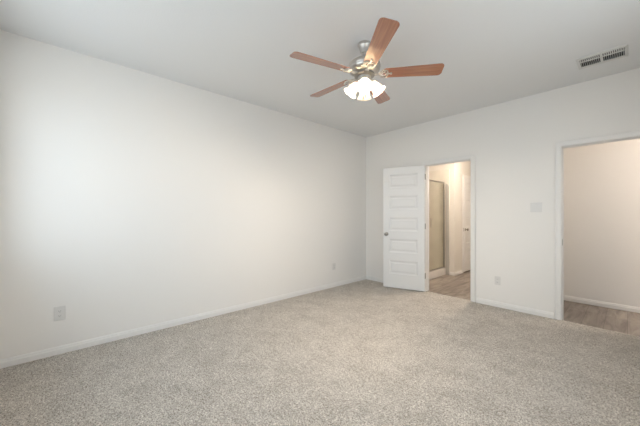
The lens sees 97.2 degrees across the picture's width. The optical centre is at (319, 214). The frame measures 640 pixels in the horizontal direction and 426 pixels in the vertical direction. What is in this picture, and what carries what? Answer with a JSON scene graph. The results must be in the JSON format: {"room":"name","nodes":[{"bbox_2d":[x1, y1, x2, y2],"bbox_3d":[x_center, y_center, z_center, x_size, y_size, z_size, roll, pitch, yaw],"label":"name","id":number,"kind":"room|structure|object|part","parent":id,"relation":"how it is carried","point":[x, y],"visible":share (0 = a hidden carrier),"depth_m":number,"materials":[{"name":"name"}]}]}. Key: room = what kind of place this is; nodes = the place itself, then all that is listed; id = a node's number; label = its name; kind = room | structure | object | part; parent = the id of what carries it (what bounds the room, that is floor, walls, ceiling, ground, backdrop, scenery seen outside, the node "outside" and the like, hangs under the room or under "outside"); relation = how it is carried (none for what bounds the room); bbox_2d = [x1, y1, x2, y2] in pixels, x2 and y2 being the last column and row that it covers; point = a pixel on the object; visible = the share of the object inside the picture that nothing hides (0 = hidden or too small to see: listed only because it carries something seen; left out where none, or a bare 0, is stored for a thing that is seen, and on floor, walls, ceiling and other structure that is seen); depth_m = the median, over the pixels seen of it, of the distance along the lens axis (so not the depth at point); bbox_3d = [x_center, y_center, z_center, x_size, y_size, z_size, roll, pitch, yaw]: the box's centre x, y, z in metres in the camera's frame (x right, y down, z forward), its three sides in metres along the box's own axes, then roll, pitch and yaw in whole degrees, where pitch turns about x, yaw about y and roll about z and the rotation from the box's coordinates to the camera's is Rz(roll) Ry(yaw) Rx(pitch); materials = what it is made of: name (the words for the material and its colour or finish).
{"room":"empty bedroom","nodes":[
{"label":"empty bedroom","id":0,"kind":"room"},
{"bbox_2d":[0,30,365,359],"bbox_3d":[-0.954,-0.100,3.855,4.890,2.800,0.120,0,0,-42],"label":"wall","id":1,"kind":"structure","parent":0,"point":[130,198],"depth_m":2.97,"materials":[{"name":"white paint"}]},
{"bbox_2d":[54,305,65,320],"bbox_3d":[-2.323,0.878,2.517,0.078,0.125,0.008,0,0,-42],"label":"wall outlet","id":2,"kind":"object","parent":1,"relation":"attached to","point":[59,312],"visible":1,"depth_m":2.52,"materials":[{"name":"white plastic"}]},
{"bbox_2d":[0,276,365,368],"bbox_3d":[-0.857,1.206,3.853,4.750,0.068,0.013,0,0,-42],"label":"baseboard","id":3,"kind":"structure","parent":1,"relation":"attached to","point":[24,358],"depth_m":2.97,"materials":[{"name":"white wood"}]},
{"bbox_2d":[0,270,639,425],"bbox_3d":[2.254,1.270,3.115,8.350,0.060,5.500,0,0,-42],"label":"floor","id":4,"kind":"structure","parent":0,"point":[365,352],"depth_m":2.26,"materials":[{"name":"carpet"}]},
{"bbox_2d":[429,169,449,279],"bbox_3d":[1.830,0.146,5.682,1.453,2.193,0.934,0,0,-42],"label":"shower stall","id":5,"kind":"object","parent":4,"relation":"on","point":[439,180],"visible":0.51,"depth_m":5.95,"materials":[{"name":"beige glass"}]},
{"bbox_3d":[2.069,0.204,5.410,1.397,1.779,0.024,0,0,-42],"label":"door frame","id":6,"kind":"part","parent":5,"relation":"part of","materials":[{"name":"silver metal"}]},
{"bbox_3d":[2.637,0.295,5.833,0.014,1.890,0.065,0,0,-42],"label":"edge trim","id":7,"kind":"part","parent":5,"relation":"part of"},
{"bbox_2d":[0,0,639,136],"bbox_3d":[0.407,-1.550,2.409,4.950,0.100,4.090,0,0,-42],"label":"ceiling","id":8,"kind":"structure","parent":0,"point":[491,52],"depth_m":2.48,"materials":[{"name":"white paint"}]},
{"bbox_2d":[290,17,443,103],"bbox_3d":[0.356,-1.252,2.491,1.318,0.494,1.231,0,0,-42],"label":"ceiling fan","id":9,"kind":"object","parent":8,"relation":"hanging from","point":[363,68],"visible":1,"depth_m":2.39,"materials":[{"name":"brown wood"}]},
{"bbox_3d":[0.012,-1.232,2.275,0.516,0.034,0.138,0,0,-27],"label":"blade","id":10,"kind":"part","parent":9,"relation":"part of","materials":[{"name":"brown wood"}]},
{"bbox_3d":[0.105,-1.232,2.760,0.138,0.034,0.493,0,0,-44],"label":"blade","id":11,"kind":"part","parent":9,"relation":"part of","materials":[{"name":"brown wood"}]},
{"bbox_3d":[0.267,-1.099,2.486,0.123,0.134,0.126,0,0,-42],"label":"lamp shade","id":12,"kind":"part","parent":9,"relation":"part of","materials":[{"name":"white glass"}]},
{"bbox_3d":[0.405,-1.099,2.592,0.126,0.134,0.123,0,0,-42],"label":"lamp shade","id":13,"kind":"part","parent":9,"relation":"part of","materials":[{"name":"white glass"}]},
{"bbox_3d":[0.373,-1.099,2.348,0.126,0.134,0.123,0,0,-42],"label":"lamp shade","id":14,"kind":"part","parent":9,"relation":"part of","materials":[{"name":"white glass"}]},
{"bbox_3d":[0.511,-1.099,2.455,0.123,0.134,0.126,0,0,-42],"label":"lamp shade","id":15,"kind":"part","parent":9,"relation":"part of","materials":[{"name":"white glass"}]},
{"bbox_3d":[0.584,-1.232,2.843,0.138,0.034,0.511,0,0,28],"label":"blade","id":16,"kind":"part","parent":9,"relation":"part of","materials":[{"name":"brown wood"}]},
{"bbox_3d":[0.424,-1.232,2.039,0.138,0.034,0.526,0,0,-5],"label":"blade","id":17,"kind":"part","parent":9,"relation":"part of","materials":[{"name":"brown wood"}]},
{"bbox_3d":[0.793,-1.232,2.416,0.496,0.034,0.138,0,0,8],"label":"blade","id":18,"kind":"part","parent":9,"relation":"part of","materials":[{"name":"brown wood"}]},
{"bbox_2d":[576,44,627,69],"bbox_3d":[2.684,-1.494,2.688,0.280,0.012,0.344,0,0,-42],"label":"ceiling vent","id":19,"kind":"object","parent":8,"relation":"in","point":[619,52],"visible":1,"depth_m":2.67,"materials":[{"name":"white metal"}]},
{"bbox_2d":[429,164,448,170],"bbox_3d":[2.402,-0.100,6.219,0.115,2.800,0.915,0,0,-42],"label":"wall","id":20,"kind":"structure","parent":0,"point":[444,166],"depth_m":5.99,"materials":[{"name":"white paint"}]},
{"bbox_2d":[449,161,470,274],"bbox_3d":[3.457,-0.100,6.484,2.030,2.800,0.115,0,0,-42],"label":"wall","id":21,"kind":"structure","parent":0,"point":[456,169],"depth_m":5.83,"materials":[{"name":"white paint"}]},
{"bbox_2d":[454,270,461,275],"bbox_3d":[2.883,1.206,5.874,0.359,0.068,0.013,0,0,-42],"label":"baseboard","id":22,"kind":"structure","parent":21,"relation":"attached to","point":[460,271],"depth_m":5.86,"materials":[{"name":"white wood"}]},
{"bbox_2d":[462,174,470,272],"bbox_3d":[3.283,0.188,6.326,0.824,2.104,0.151,0,0,-42],"label":"trim","id":23,"kind":"structure","parent":21,"relation":"attached to","point":[465,176],"depth_m":5.99,"materials":[{"name":"white wood"}]},
{"bbox_2d":[463,177,470,271],"bbox_3d":[3.325,0.205,6.279,0.690,2.025,0.177,0,0,-42],"label":"door","id":24,"kind":"structure","parent":21,"relation":"in","point":[466,181],"depth_m":6.15,"materials":[{"name":"white wood"}]},
{"bbox_2d":[366,68,639,318],"bbox_3d":[2.748,-0.100,3.512,0.115,2.800,5.620,0,0,-42],"label":"wall","id":25,"kind":"structure","parent":0,"point":[512,142],"depth_m":3.67,"materials":[{"name":"white paint"}]},
{"bbox_2d":[366,276,382,282],"bbox_3d":[1.277,1.206,5.029,0.013,0.068,1.129,0,0,-42],"label":"baseboard","id":26,"kind":"structure","parent":25,"relation":"attached to","point":[367,277],"depth_m":5.30,"materials":[{"name":"white wood"}]},
{"bbox_2d":[383,165,425,291],"bbox_3d":[1.396,0.215,4.702,0.690,2.025,0.177,0,0,29],"label":"door","id":27,"kind":"structure","parent":25,"relation":"in","point":[404,226],"depth_m":4.69,"materials":[{"name":"white painted wood"},{"name":"satin metal"}]},
{"bbox_2d":[422,154,474,301],"bbox_3d":[1.982,0.188,4.351,0.151,2.104,0.806,0,0,-42],"label":"trim","id":28,"kind":"structure","parent":25,"relation":"attached to","point":[471,158],"depth_m":4.20,"materials":[{"name":"white wood"}]},
{"bbox_2d":[495,276,500,284],"bbox_3d":[2.396,0.885,3.806,0.008,0.115,0.070,0,0,-42],"label":"wall outlet","id":29,"kind":"object","parent":25,"relation":"attached to","point":[497,278],"visible":1,"depth_m":3.80,"materials":[{"name":"white plastic"}]},
{"bbox_2d":[476,298,553,318],"bbox_3d":[2.503,1.206,3.686,0.013,0.068,0.860,0,0,-42],"label":"baseboard","id":30,"kind":"structure","parent":25,"relation":"attached to","point":[478,300],"depth_m":3.64,"materials":[{"name":"white wood"}]},
{"bbox_2d":[530,202,541,211],"bbox_3d":[2.679,-0.095,3.495,0.009,0.120,0.118,0,0,-42],"label":"light switch","id":31,"kind":"object","parent":25,"relation":"attached to","point":[534,207],"visible":1,"depth_m":3.49,"materials":[{"name":"white plastic"}]},
{"bbox_2d":[555,130,639,319],"bbox_3d":[3.155,0.188,3.066,0.151,2.104,0.917,0,0,-42],"label":"trim","id":32,"kind":"structure","parent":25,"relation":"attached to","point":[559,146],"depth_m":3.32,"materials":[{"name":"white wood"}]},
{"bbox_2d":[564,139,639,308],"bbox_3d":[4.450,-0.100,3.224,0.120,2.800,2.700,0,0,-42],"label":"wall","id":33,"kind":"structure","parent":0,"point":[602,181],"depth_m":3.82,"materials":[{"name":"white paint"}]},
{"bbox_2d":[564,295,639,312],"bbox_3d":[4.401,1.206,3.179,0.013,0.068,2.700,0,0,-42],"label":"baseboard","id":34,"kind":"structure","parent":33,"relation":"attached to","point":[566,298],"depth_m":3.80,"materials":[{"name":"white wood"}]}
]}

